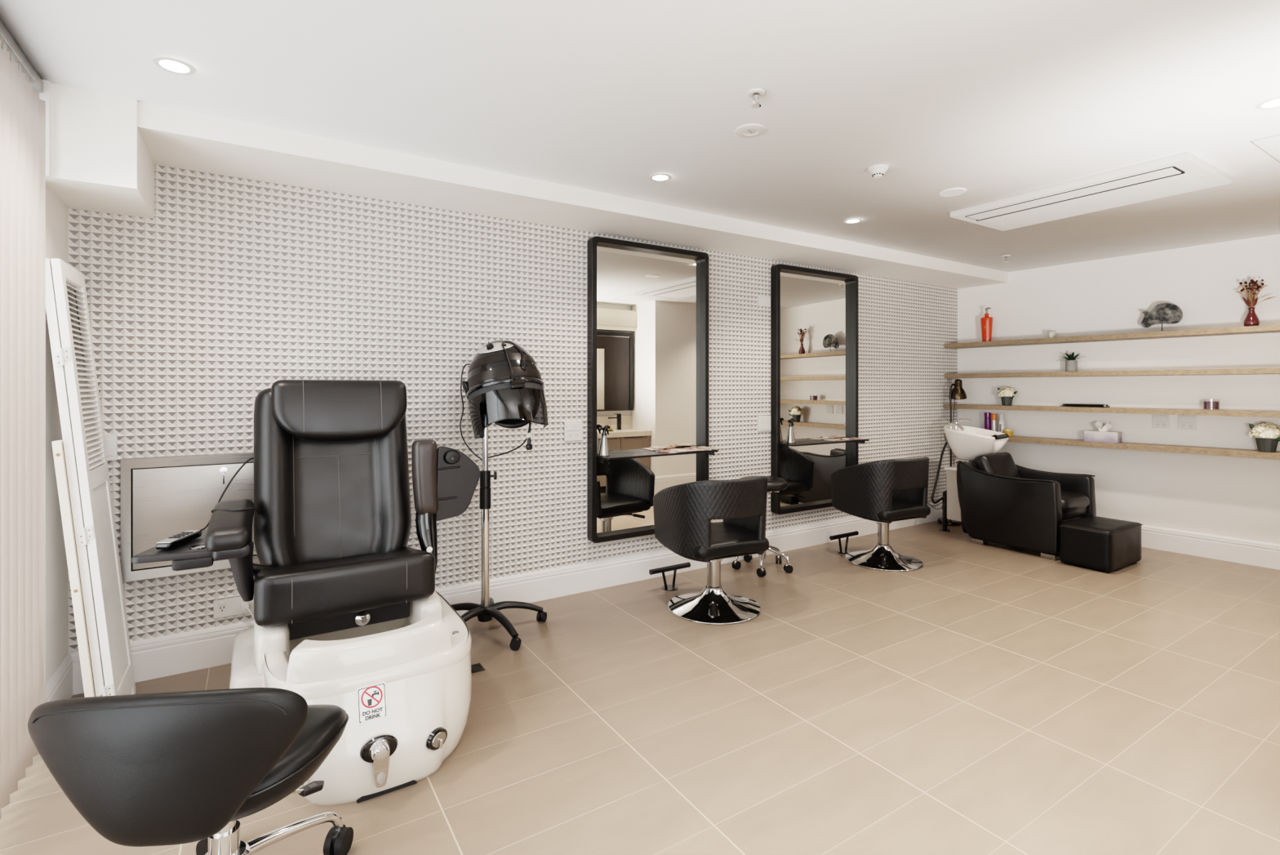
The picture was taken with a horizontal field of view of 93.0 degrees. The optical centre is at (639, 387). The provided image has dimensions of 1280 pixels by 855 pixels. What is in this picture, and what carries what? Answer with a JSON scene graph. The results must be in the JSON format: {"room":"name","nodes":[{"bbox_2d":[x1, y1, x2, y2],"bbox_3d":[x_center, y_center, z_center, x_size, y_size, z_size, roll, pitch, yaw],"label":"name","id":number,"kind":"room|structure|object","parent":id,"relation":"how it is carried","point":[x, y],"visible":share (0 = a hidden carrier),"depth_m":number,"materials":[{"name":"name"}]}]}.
{"room":"salon","nodes":[
{"label":"salon","id":0,"kind":"room"},
{"bbox_2d":[45,186,68,683],"bbox_3d":[-0.713,0.100,-0.231,0.120,2.400,6.775,0,0,-32],"label":"wall","id":1,"kind":"structure","parent":0,"point":[56,212],"depth_m":2.40,"materials":[{"name":"paint"}]},
{"bbox_2d":[39,80,50,177],"bbox_3d":[-2.147,-0.930,2.172,0.055,0.340,0.016,0,0,-32],"label":"trim","id":2,"kind":"structure","parent":1,"relation":"attached to","point":[46,95],"depth_m":2.18,"materials":[{"name":"white paint"}]},
{"bbox_2d":[45,653,72,702],"bbox_3d":[-2.296,1.211,2.390,0.018,0.178,0.417,0,0,-32],"label":"baseboard","id":3,"kind":"structure","parent":1,"relation":"attached to","point":[60,685],"depth_m":2.44,"materials":[{"name":"white wood"}]},
{"bbox_2d":[68,164,957,652],"bbox_3d":[0.601,0.100,4.588,7.465,2.500,0.150,0,0,-32],"label":"wall","id":4,"kind":"structure","parent":0,"point":[235,287],"depth_m":3.34,"materials":[{"name":"paint"}]},
{"bbox_2d":[104,433,117,460],"bbox_3d":[-2.308,0.260,2.644,0.050,0.115,0.014,0,0,-32],"label":"wall plate","id":5,"kind":"object","parent":4,"relation":"attached to","point":[111,440],"visible":0.64,"depth_m":2.64,"materials":[{"name":"white plastic"}]},
{"bbox_2d":[120,451,260,582],"bbox_3d":[-1.950,0.580,2.845,0.750,0.540,0.059,0,0,-32],"label":"wall mirror","id":6,"kind":"object","parent":4,"relation":"attached to","point":[162,497],"visible":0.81,"depth_m":2.74,"materials":[{"name":"silver metal"}]},
{"bbox_2d":[213,595,253,618],"bbox_3d":[-1.928,1.038,2.885,0.160,0.084,0.016,0,0,-32],"label":"power outlet","id":7,"kind":"object","parent":4,"relation":"attached to","point":[228,606],"visible":0.91,"depth_m":2.87,"materials":[{"name":"white plastic"}]},
{"bbox_2d":[240,601,253,618],"bbox_3d":[-1.837,1.129,2.893,0.131,0.221,0.046,0,0,-3],"label":"plug","id":8,"kind":"object","parent":7,"relation":"in","point":[244,605],"visible":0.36,"depth_m":2.88,"materials":[{"name":"white plastic"}]},
{"bbox_2d":[67,501,942,694],"bbox_3d":[0.401,1.211,4.361,6.685,0.178,0.018,0,0,-32],"label":"baseboard","id":9,"kind":"structure","parent":4,"relation":"attached to","point":[155,657],"depth_m":3.70,"materials":[{"name":"white wood"}]},
{"bbox_2d":[45,83,1008,288],"bbox_3d":[0.691,-0.940,4.288,7.135,0.360,0.512,0,0,-32],"label":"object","id":10,"kind":"structure","parent":4,"relation":"attached to","point":[105,148],"depth_m":2.90,"materials":[{"name":"paint"}]},
{"bbox_2d":[564,421,582,440],"bbox_3d":[-0.421,0.274,3.844,0.128,0.122,0.014,0,0,-32],"label":"power outlet","id":11,"kind":"object","parent":4,"relation":"attached to","point":[573,430],"visible":1,"depth_m":3.84,"materials":[{"name":"white plastic"}]},
{"bbox_2d":[586,235,708,542],"bbox_3d":[0.079,0.013,4.126,0.946,1.949,0.067,0,0,-32],"label":"wall mirror","id":12,"kind":"object","parent":4,"relation":"attached to","point":[647,304],"visible":0.8,"depth_m":4.10,"materials":[{"name":"black mirror"}]},
{"bbox_2d":[596,448,718,463],"bbox_3d":[0.126,0.455,4.070,0.893,0.040,0.185,0,0,-32],"label":"ledge","id":13,"kind":"object","parent":12,"relation":"attached to","point":[645,454],"visible":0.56,"depth_m":3.96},
{"bbox_2d":[598,425,610,456],"bbox_3d":[-0.230,0.337,3.883,0.076,0.195,0.078,0,0,3],"label":"spray bottle","id":14,"kind":"object","parent":13,"relation":"on","point":[603,447],"visible":1,"depth_m":3.86,"materials":[{"name":"grey plastic"}]},
{"bbox_2d":[656,449,691,453],"bbox_3d":[0.232,0.432,4.146,0.201,0.006,0.145,0,0,-35],"label":"magazine","id":15,"kind":"object","parent":13,"relation":"on","point":[660,451],"visible":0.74,"depth_m":4.10,"materials":[{"name":"paper"}]},
{"bbox_2d":[666,448,711,451],"bbox_3d":[0.339,0.425,4.184,0.271,0.006,0.150,0,0,-24],"label":"magazine","id":16,"kind":"object","parent":15,"relation":"on","point":[670,449],"visible":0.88,"depth_m":4.15,"materials":[{"name":"paper"}]},
{"bbox_2d":[684,445,719,449],"bbox_3d":[0.434,0.419,4.239,0.201,0.005,0.145,0,0,-38],"label":"magazine","id":17,"kind":"object","parent":16,"relation":"on","point":[701,447],"visible":1,"depth_m":4.21,"materials":[{"name":"paper"}]},
{"bbox_2d":[758,296,770,306],"bbox_3d":[0.970,-0.666,4.727,0.125,0.074,0.014,0,0,-32],"label":"blank plate","id":18,"kind":"object","parent":4,"relation":"attached to","point":[762,301],"visible":1,"depth_m":4.72,"materials":[{"name":"white plastic"}]},
{"bbox_2d":[758,415,771,431],"bbox_3d":[0.970,0.278,4.727,0.130,0.120,0.015,0,0,-32],"label":"light switch","id":19,"kind":"object","parent":4,"relation":"attached to","point":[764,421],"visible":1,"depth_m":4.72,"materials":[{"name":"white plastic"}]},
{"bbox_2d":[770,263,857,514],"bbox_3d":[1.454,0.013,5.000,0.970,1.949,0.067,0,0,-32],"label":"wall mirror","id":20,"kind":"object","parent":4,"relation":"attached to","point":[814,313],"visible":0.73,"depth_m":4.99,"materials":[{"name":"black mirror"}]},
{"bbox_2d":[780,439,869,449],"bbox_3d":[1.501,0.455,4.943,0.915,0.040,0.185,0,0,-32],"label":"ledge","id":21,"kind":"object","parent":20,"relation":"attached to","point":[783,445],"visible":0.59,"depth_m":4.85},
{"bbox_2d":[786,417,795,443],"bbox_3d":[1.184,0.337,4.776,0.076,0.195,0.078,0,0,3],"label":"spray bottle","id":22,"kind":"object","parent":21,"relation":"on","point":[790,438],"visible":1,"depth_m":4.75,"materials":[{"name":"grey metal"}]},
{"bbox_2d":[823,438,849,440],"bbox_3d":[1.650,0.433,5.047,0.201,0.004,0.145,0,0,-34],"label":"magazine","id":23,"kind":"object","parent":21,"relation":"on","point":[833,439],"visible":1,"depth_m":5.03,"materials":[{"name":"paper"}]},
{"bbox_2d":[838,437,867,439],"bbox_3d":[1.794,0.428,5.120,0.191,0.004,0.145,0,0,-26],"label":"magazine","id":24,"kind":"object","parent":21,"relation":"on","point":[850,438],"visible":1,"depth_m":5.09,"materials":[{"name":"paper"}]},
{"bbox_2d":[0,520,1279,854],"bbox_3d":[2.356,1.340,1.793,7.700,0.080,6.900,0,0,-32],"label":"floor","id":25,"kind":"structure","parent":0,"point":[991,698],"depth_m":2.40,"materials":[{"name":"tile"}]},
{"bbox_2d":[45,257,136,697],"bbox_3d":[-2.146,0.419,2.378,0.221,1.772,0.385,0,0,-32],"label":"folding screen","id":26,"kind":"object","parent":25,"relation":"on","point":[80,459],"visible":0.98,"depth_m":2.25,"materials":[{"name":"white wood"}]},
{"bbox_2d":[27,687,353,854],"bbox_3d":[-1.015,0.955,1.455,0.630,0.689,0.627,0,0,-32],"label":"stool","id":27,"kind":"object","parent":25,"relation":"on","point":[171,767],"visible":1,"depth_m":1.21,"materials":[{"name":"black leather"}]},
{"bbox_2d":[331,816,346,848],"bbox_3d":[-0.841,1.236,1.694,0.024,0.071,0.050,0,0,4],"label":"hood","id":28,"kind":"object","parent":27,"relation":"attached to","point":[339,829],"depth_m":1.68,"materials":[{"name":"black plastic"}]},
{"bbox_2d":[131,379,479,804],"bbox_3d":[-1.260,0.633,2.494,1.140,1.335,1.391,0,0,-12],"label":"chair","id":29,"kind":"object","parent":25,"relation":"on","point":[351,616],"visible":0.98,"depth_m":2.36,"materials":[{"name":"black leather"}]},
{"bbox_2d":[131,528,213,570],"bbox_3d":[-1.731,0.615,2.298,0.257,0.072,0.414,0,0,-32],"label":"tray","id":30,"kind":"object","parent":29,"relation":"on","point":[192,554],"depth_m":2.16,"materials":[{"name":"grey plastic"}]},
{"bbox_2d":[155,529,201,549],"bbox_3d":[-1.716,0.564,2.263,0.062,0.030,0.200,0,0,-8],"label":"remote control","id":31,"kind":"object","parent":29,"relation":"on","point":[180,539],"visible":1,"depth_m":2.23,"materials":[{"name":"black plastic"}]},
{"bbox_2d":[271,379,407,441],"bbox_3d":[-1.329,0.103,2.715,0.545,0.276,0.114,0,0,-32],"label":"cushion","id":32,"kind":"object","parent":29,"relation":"on","point":[302,410],"depth_m":2.67,"materials":[{"name":"black leather"}]},
{"bbox_2d":[261,591,471,804],"bbox_3d":[-1.072,1.117,2.381,0.700,0.366,1.051,0,0,-32],"label":"tub","id":33,"kind":"object","parent":29,"relation":"attached to","point":[418,705],"depth_m":2.00,"materials":[{"name":"white plastic"}]},
{"bbox_2d":[360,734,398,787],"bbox_3d":[-0.813,1.174,1.904,0.112,0.145,0.045,0,0,-32],"label":"mixer tap","id":34,"kind":"object","parent":29,"relation":"on","point":[379,754],"depth_m":1.90,"materials":[{"name":"silver metal"}]},
{"bbox_2d":[435,445,479,520],"bbox_3d":[-0.849,0.442,2.844,0.207,0.342,0.049,0,0,-32],"label":"tray","id":35,"kind":"object","parent":29,"relation":"on","point":[457,476],"depth_m":2.83,"materials":[{"name":"black plastic"}]},
{"bbox_2d":[471,662,485,673],"bbox_3d":[-0.769,1.300,2.811,0.084,0.008,0.084,0,0,-32],"label":"floor drain","id":36,"kind":"object","parent":25,"relation":"on","point":[477,667],"visible":0.56,"depth_m":2.81,"materials":[{"name":"brown metal"}]},
{"bbox_2d":[450,339,548,650],"bbox_3d":[-0.790,0.521,3.228,0.637,1.557,0.588,0,0,-32],"label":"dryer","id":37,"kind":"object","parent":25,"relation":"on","point":[504,387],"visible":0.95,"depth_m":3.13,"materials":[{"name":"black plastic"}]},
{"bbox_2d":[511,633,519,639],"bbox_3d":[-0.620,1.251,3.024,0.038,0.054,0.020,0,0,-4],"label":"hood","id":38,"kind":"object","parent":37,"relation":"attached to","point":[514,636],"depth_m":3.02,"materials":[{"name":"black plastic"}]},
{"bbox_2d":[648,561,690,590],"bbox_3d":[0.189,1.226,3.941,0.306,0.148,0.106,0,0,-32],"label":"footrest","id":39,"kind":"object","parent":25,"relation":"on","point":[666,587],"visible":1,"depth_m":3.92,"materials":[{"name":"black metal"}]},
{"bbox_2d":[653,475,768,624],"bbox_3d":[0.443,0.903,3.598,0.596,0.795,0.568,0,0,-25],"label":"chair","id":40,"kind":"object","parent":25,"relation":"on","point":[683,513],"visible":1,"depth_m":3.42,"materials":[{"name":"black leather"}]},
{"bbox_2d":[732,475,793,576],"bbox_3d":[0.885,0.974,4.390,0.421,0.652,0.421,0,0,-32],"label":"stool","id":41,"kind":"object","parent":25,"relation":"on","point":[776,484],"visible":0.56,"depth_m":4.28,"materials":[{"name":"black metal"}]},
{"bbox_2d":[829,530,858,553],"bbox_3d":[1.609,1.226,4.813,0.306,0.148,0.106,0,0,-32],"label":"footrest","id":42,"kind":"object","parent":25,"relation":"on","point":[847,535],"visible":0.96,"depth_m":4.79,"materials":[{"name":"black metal"}]},
{"bbox_2d":[831,456,930,571],"bbox_3d":[1.835,0.903,4.564,0.596,0.795,0.568,0,0,-26],"label":"chair","id":43,"kind":"object","parent":25,"relation":"on","point":[884,491],"visible":1,"depth_m":4.39,"materials":[{"name":"black leather"}]},
{"bbox_2d":[937,378,967,525],"bbox_3d":[3.003,0.608,5.853,0.282,1.384,0.216,0,0,-32],"label":"floor lamp","id":44,"kind":"object","parent":25,"relation":"on","point":[957,392],"visible":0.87,"depth_m":5.82,"materials":[{"name":"brown metal"}]},
{"bbox_2d":[927,417,1096,559],"bbox_3d":[3.054,0.789,5.262,0.640,1.021,1.308,0,0,-32],"label":"chair","id":45,"kind":"object","parent":25,"relation":"on","point":[995,499],"visible":0.96,"depth_m":4.97,"materials":[{"name":"black leather"}]},
{"bbox_2d":[948,422,964,430],"bbox_3d":[2.817,0.345,5.424,0.047,0.070,0.203,0,0,-1],"label":"mixer tap","id":46,"kind":"object","parent":45,"relation":"on","point":[951,424],"depth_m":5.44,"materials":[{"name":"silver metal"}]},
{"bbox_2d":[953,417,971,428],"bbox_3d":[2.930,0.327,5.521,0.146,0.096,0.042,0,0,31],"label":"mixer tap","id":47,"kind":"object","parent":45,"relation":"on","point":[957,420],"depth_m":5.52,"materials":[{"name":"silver metal"}]},
{"bbox_2d":[943,425,1008,460],"bbox_3d":[2.977,0.497,5.384,0.446,0.296,0.476,0,0,-32],"label":"basin","id":48,"kind":"object","parent":45,"relation":"in","point":[966,442],"depth_m":5.27,"materials":[{"name":"ceramic"}]},
{"bbox_2d":[973,452,1021,478],"bbox_3d":[3.095,0.767,5.198,0.460,0.407,0.259,0,0,-32],"label":"cushion","id":49,"kind":"object","parent":45,"relation":"on","point":[1002,464],"depth_m":5.16,"materials":[{"name":"black leather"}]},
{"bbox_2d":[1058,515,1142,572],"bbox_3d":[3.428,1.150,4.516,0.567,0.301,0.324,0,0,-32],"label":"footstool","id":50,"kind":"object","parent":25,"relation":"on","point":[1107,544],"visible":1,"depth_m":4.38,"materials":[{"name":"black leather"}]},
{"bbox_2d":[0,0,1279,271],"bbox_3d":[2.356,-1.150,1.793,7.700,0.100,6.900,0,0,-32],"label":"ceiling","id":51,"kind":"structure","parent":0,"point":[992,100],"depth_m":2.25,"materials":[{"name":"paint"}]},
{"bbox_2d":[0,19,45,818],"bbox_3d":[-1.065,0.085,0.437,0.076,2.360,4.080,0,0,-32],"label":"vertical blind","id":52,"kind":"object","parent":51,"relation":"hanging from","point":[22,112],"visible":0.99,"depth_m":1.96,"materials":[{"name":"white fabric"}]},
{"bbox_2d":[152,56,195,75],"bbox_3d":[-1.590,-1.098,2.076,0.118,0.004,0.118,0,0,-32],"label":"recessed light","id":53,"kind":"object","parent":51,"relation":"in","point":[174,65],"visible":1,"depth_m":2.07,"materials":[{"name":"white plastic"}]},
{"bbox_2d":[648,173,671,181],"bbox_3d":[0.106,-1.098,3.178,0.118,0.004,0.118,0,0,-32],"label":"recessed light","id":54,"kind":"object","parent":51,"relation":"in","point":[659,176],"visible":1,"depth_m":3.17,"materials":[{"name":"white plastic"}]},
{"bbox_2d":[734,124,765,137],"bbox_3d":[0.472,-1.095,2.598,0.130,0.009,0.130,0,0,-32],"label":"recessed light","id":55,"kind":"object","parent":51,"relation":"in","point":[748,131],"visible":1,"depth_m":2.58,"materials":[{"name":"white plastic"}]},
{"bbox_2d":[746,88,765,108],"bbox_3d":[0.432,-1.072,2.259,0.068,0.054,0.068,0,0,-32],"label":"sprinkler","id":56,"kind":"object","parent":51,"relation":"attached to","point":[755,93],"visible":1,"depth_m":2.25,"materials":[{"name":"white plastic"}]},
{"bbox_2d":[843,217,862,223],"bbox_3d":[1.404,-1.098,4.008,0.118,0.004,0.118,0,0,-32],"label":"recessed light","id":57,"kind":"object","parent":51,"relation":"in","point":[854,220],"visible":1,"depth_m":4.00,"materials":[{"name":"white plastic"}]},
{"bbox_2d":[866,164,888,178],"bbox_3d":[1.192,-1.077,3.044,0.100,0.046,0.100,0,0,-32],"label":"smoke detector","id":58,"kind":"object","parent":51,"relation":"attached to","point":[877,171],"visible":1,"depth_m":3.02,"materials":[{"name":"white plastic"}]},
{"bbox_2d":[938,187,966,196],"bbox_3d":[1.757,-1.097,3.416,0.140,0.006,0.140,0,0,-32],"label":"ceiling speaker","id":59,"kind":"object","parent":51,"relation":"attached to","point":[955,191],"visible":1,"depth_m":3.41,"materials":[{"name":"white plastic"}]},
{"bbox_2d":[941,189,964,195],"bbox_3d":[1.757,-1.095,3.416,0.118,0.001,0.118,0,0,-32],"label":"grille","id":60,"kind":"object","parent":59,"relation":"attached to","point":[947,192],"depth_m":3.41,"materials":[{"name":"grey"}]},
{"bbox_2d":[1001,254,1010,262],"bbox_3d":[3.039,-1.072,5.047,0.068,0.054,0.068,0,0,-32],"label":"sprinkler","id":61,"kind":"object","parent":51,"relation":"attached to","point":[1006,256],"visible":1,"depth_m":5.04,"materials":[{"name":"white plastic"}]},
{"bbox_2d":[950,151,1231,231],"bbox_3d":[2.514,-1.079,3.487,0.635,0.041,1.150,0,0,-32],"label":"air conditioner","id":62,"kind":"object","parent":51,"relation":"attached to","point":[1184,172],"visible":1,"depth_m":3.33,"materials":[{"name":"plastic"}]},
{"bbox_2d":[982,173,1208,228],"bbox_3d":[2.590,-1.065,3.541,0.350,0.004,1.000,0,0,-32],"label":"grille","id":63,"kind":"object","parent":62,"relation":"attached to","point":[1181,183],"depth_m":3.46,"materials":[{"name":"white metal"}]},
{"bbox_2d":[1249,134,1279,162],"bbox_3d":[3.108,-1.099,2.679,0.600,0.002,0.470,0,0,-32],"label":"trim","id":64,"kind":"structure","parent":51,"relation":"attached to","point":[1277,135],"depth_m":2.78,"materials":[{"name":"grey"}]},
{"bbox_2d":[1255,96,1279,109],"bbox_3d":[2.454,-1.098,2.341,0.118,0.004,0.118,0,0,-32],"label":"recessed light","id":65,"kind":"object","parent":51,"relation":"in","point":[1273,103],"visible":1,"depth_m":2.35,"materials":[{"name":"white plastic"}]},
{"bbox_2d":[957,234,1279,544],"bbox_3d":[4.118,0.100,5.071,0.120,2.400,3.223,0,0,-37],"label":"wall","id":66,"kind":"structure","parent":0,"point":[1238,497],"depth_m":4.96,"materials":[{"name":"paint"}]},
{"bbox_2d":[944,324,1279,348],"bbox_3d":[3.996,-0.412,4.930,0.245,0.046,2.934,0,0,-37],"label":"wall shelf","id":67,"kind":"object","parent":66,"relation":"attached to","point":[1265,329],"visible":1,"depth_m":4.89,"materials":[{"name":"brown wood"}]},
{"bbox_2d":[980,306,992,341],"bbox_3d":[3.327,-0.601,5.831,0.076,0.332,0.106,0,0,-37],"label":"pump bottle","id":68,"kind":"object","parent":67,"relation":"on","point":[986,322],"visible":0.91,"depth_m":5.80,"materials":[{"name":"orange plastic"}]},
{"bbox_2d":[1047,330,1055,337],"bbox_3d":[3.654,-0.472,5.393,0.066,0.074,0.066,0,0,-37],"label":"votive candle","id":69,"kind":"object","parent":67,"relation":"on","point":[1051,334],"visible":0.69,"depth_m":5.37,"materials":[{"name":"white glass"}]},
{"bbox_2d":[1141,302,1182,331],"bbox_3d":[4.108,-0.549,4.785,0.060,0.228,0.252,0,0,-37],"label":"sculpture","id":70,"kind":"object","parent":67,"relation":"on","point":[1163,313],"visible":0.9,"depth_m":4.77,"materials":[{"name":"grey stone"}]},
{"bbox_2d":[1235,279,1275,326],"bbox_3d":[4.423,-0.608,4.366,0.089,0.344,0.211,0,0,-37],"label":"flower vase","id":71,"kind":"object","parent":67,"relation":"on","point":[1251,318],"visible":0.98,"depth_m":4.37,"materials":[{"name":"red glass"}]},
{"bbox_2d":[944,367,1279,378],"bbox_3d":[3.996,-0.114,4.930,0.245,0.046,2.934,0,0,-37],"label":"wall shelf","id":72,"kind":"object","parent":66,"relation":"attached to","point":[1276,371],"visible":1,"depth_m":4.88,"materials":[{"name":"brown wood"}]},
{"bbox_2d":[1055,352,1081,371],"bbox_3d":[3.735,-0.223,5.265,0.196,0.171,0.206,0,0,16],"label":"potted succulent","id":73,"kind":"object","parent":72,"relation":"on","point":[1071,364],"visible":0.89,"depth_m":5.25,"materials":[{"name":"white ceramic"}]},
{"bbox_2d":[1065,360,1077,371],"bbox_3d":[3.743,-0.188,5.273,0.084,0.100,0.084,0,0,-37],"label":"pot","id":74,"kind":"object","parent":73,"relation":"attached to","point":[1070,365],"depth_m":5.24,"materials":[{"name":"white ceramic"}]},
{"bbox_2d":[944,433,1279,459],"bbox_3d":[3.996,0.477,4.930,0.245,0.046,2.934,0,0,-37],"label":"wall shelf","id":75,"kind":"object","parent":66,"relation":"attached to","point":[1080,442],"visible":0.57,"depth_m":4.75,"materials":[{"name":"brown wood"}]},
{"bbox_2d":[984,412,991,430],"bbox_3d":[3.338,0.346,5.832,0.056,0.215,0.056,0,0,-37],"label":"shampoo bottle","id":76,"kind":"object","parent":75,"relation":"on","point":[987,415],"visible":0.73,"depth_m":5.81,"materials":[{"name":"purple plastic"}]},
{"bbox_2d":[991,413,996,431],"bbox_3d":[3.372,0.351,5.787,0.048,0.205,0.048,0,0,-37],"label":"spray can","id":77,"kind":"object","parent":75,"relation":"on","point":[993,421],"visible":0.8,"depth_m":5.77,"materials":[{"name":"silver metal"}]},
{"bbox_2d":[998,413,1004,432],"bbox_3d":[3.412,0.346,5.733,0.051,0.214,0.050,0,0,-37],"label":"bottle","id":78,"kind":"object","parent":75,"relation":"on","point":[1001,422],"visible":0.8,"depth_m":5.72,"materials":[{"name":"white plastic"}]},
{"bbox_2d":[1002,428,1013,436],"bbox_3d":[3.434,0.419,5.671,0.086,0.069,0.086,0,0,-37],"label":"jar","id":79,"kind":"object","parent":75,"relation":"on","point":[1009,431],"visible":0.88,"depth_m":5.63,"materials":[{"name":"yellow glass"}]},
{"bbox_2d":[1084,420,1121,443],"bbox_3d":[3.876,0.367,5.087,0.110,0.174,0.230,0,0,-37],"label":"tissue box","id":80,"kind":"object","parent":75,"relation":"on","point":[1102,434],"visible":1,"depth_m":5.06,"materials":[{"name":"grey cardboard"}]},
{"bbox_2d":[1248,422,1279,452],"bbox_3d":[4.445,0.348,4.301,0.196,0.211,0.176,0,0,32],"label":"flowers","id":81,"kind":"object","parent":75,"relation":"on","point":[1266,434],"visible":1,"depth_m":4.27,"materials":[{"name":"beige plant"}]},
{"bbox_2d":[944,404,1279,417],"bbox_3d":[3.996,0.189,4.930,0.245,0.046,2.934,0,0,-37],"label":"wall shelf","id":82,"kind":"object","parent":66,"relation":"attached to","point":[1252,413],"visible":0.89,"depth_m":4.86,"materials":[{"name":"brown wood"}]},
{"bbox_2d":[997,386,1017,405],"bbox_3d":[3.434,0.076,5.684,0.162,0.179,0.155,0,0,27],"label":"flowers","id":83,"kind":"object","parent":82,"relation":"on","point":[1006,394],"visible":1,"depth_m":5.65,"materials":[{"name":"beige plant"}]},
{"bbox_2d":[1059,403,1110,407],"bbox_3d":[3.800,0.152,5.197,0.036,0.024,0.360,0,0,-37],"label":"hair straightener","id":84,"kind":"object","parent":82,"relation":"on","point":[1064,404],"visible":1,"depth_m":5.17,"materials":[{"name":"black plastic"}]},
{"bbox_2d":[1203,401,1219,408],"bbox_3d":[4.281,0.126,4.553,0.094,0.080,0.094,0,0,-37],"label":"jar candle","id":85,"kind":"object","parent":82,"relation":"on","point":[1206,405],"visible":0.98,"depth_m":4.52,"materials":[{"name":"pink glass"}]},
{"bbox_2d":[1152,414,1169,428],"bbox_3d":[4.182,0.272,4.877,0.014,0.105,0.108,0,0,-37],"label":"power outlet","id":86,"kind":"object","parent":66,"relation":"attached to","point":[1158,420],"visible":1,"depth_m":4.87,"materials":[{"name":"white plastic"}]},
{"bbox_2d":[1177,414,1196,429],"bbox_3d":[4.277,0.272,4.749,0.014,0.110,0.108,0,0,-37],"label":"power outlet","id":87,"kind":"object","parent":66,"relation":"attached to","point":[1184,422],"visible":1,"depth_m":4.75,"materials":[{"name":"white plastic"}]},
{"bbox_2d":[1141,524,1279,569],"bbox_3d":[4.098,1.211,4.983,0.018,0.178,2.905,0,0,-37],"label":"baseboard","id":88,"kind":"structure","parent":66,"relation":"attached to","point":[1260,553],"depth_m":4.63,"materials":[{"name":"white wood"}]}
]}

